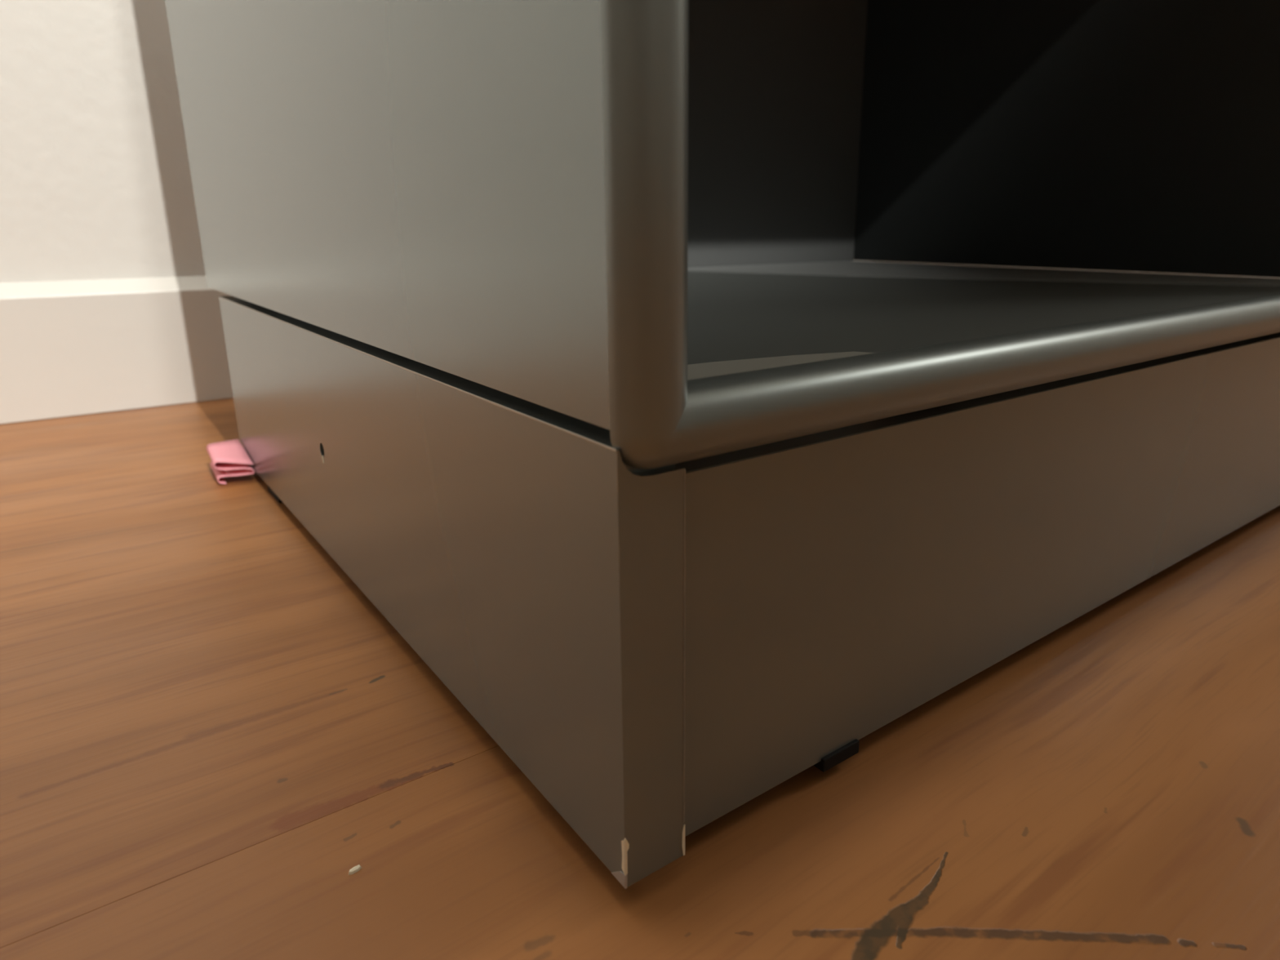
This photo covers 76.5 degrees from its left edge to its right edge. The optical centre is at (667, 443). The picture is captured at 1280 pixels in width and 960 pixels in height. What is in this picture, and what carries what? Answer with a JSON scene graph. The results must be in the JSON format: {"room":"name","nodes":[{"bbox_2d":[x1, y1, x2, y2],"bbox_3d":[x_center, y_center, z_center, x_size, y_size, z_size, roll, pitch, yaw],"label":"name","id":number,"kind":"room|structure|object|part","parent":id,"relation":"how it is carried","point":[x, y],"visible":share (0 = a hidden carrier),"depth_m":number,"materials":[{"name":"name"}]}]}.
{"room":"office","nodes":[
{"label":"office","id":0,"kind":"room"},
{"bbox_2d":[0,0,205,283],"bbox_3d":[-0.099,-1.338,0.788,5.200,2.610,0.100,-11,19,-35],"label":"wall","id":1,"kind":"structure","parent":0,"point":[95,181],"depth_m":0.70,"materials":[{"name":"white paint"}]},
{"bbox_2d":[0,397,1279,959],"bbox_3d":[1.107,0.309,-0.429,5.000,0.054,4.009,-11,19,-35],"label":"floor","id":2,"kind":"structure","parent":0,"point":[206,723],"depth_m":0.24,"materials":[{"name":"brown wood"}]},
{"bbox_2d":[206,439,254,484],"bbox_3d":[-0.294,0.013,0.543,0.022,0.019,0.048,-11,19,-35],"label":"folded cloth","id":3,"kind":"object","parent":2,"relation":"on","point":[229,458],"visible":1,"depth_m":0.54,"materials":[{"name":"pink fabric"}]},
{"bbox_2d":[348,864,361,875],"bbox_3d":[-0.082,0.111,0.212,0.004,0.001,0.002,-13,20,-40],"label":"flake","id":4,"kind":"object","parent":2,"relation":"on","point":[357,868],"visible":1,"depth_m":0.21,"materials":[{"name":"beige"}]},
{"bbox_2d":[164,0,1279,888],"bbox_3d":[0.112,-0.274,0.526,0.698,0.580,0.534,-11,19,-35],"label":"base cabinet","id":5,"kind":"object","parent":2,"relation":"on","point":[559,328],"visible":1,"depth_m":0.28,"materials":[{"name":"metal"}]},
{"bbox_3d":[-0.162,-0.279,0.315,0.018,0.459,0.520,-11,19,-35],"label":"panel","id":6,"kind":"part","parent":5,"relation":"part of","materials":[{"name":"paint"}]},
{"bbox_3d":[-0.047,-0.378,0.717,0.662,0.442,0.006,-11,19,-35],"label":"panel","id":7,"kind":"part","parent":5,"relation":"part of","materials":[{"name":"grey metal"}]},
{"bbox_2d":[687,271,1279,364],"bbox_3d":[0.111,-0.106,0.573,0.662,0.008,0.520,-11,19,-35],"label":"shelf","id":8,"kind":"object","parent":5,"relation":"attached to","point":[734,317],"depth_m":0.37,"materials":[{"name":"metal"}]},
{"bbox_3d":[0.382,-0.387,0.709,0.018,0.459,0.520,-11,19,-35],"label":"panel","id":9,"kind":"part","parent":5,"relation":"part of","materials":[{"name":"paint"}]}
]}

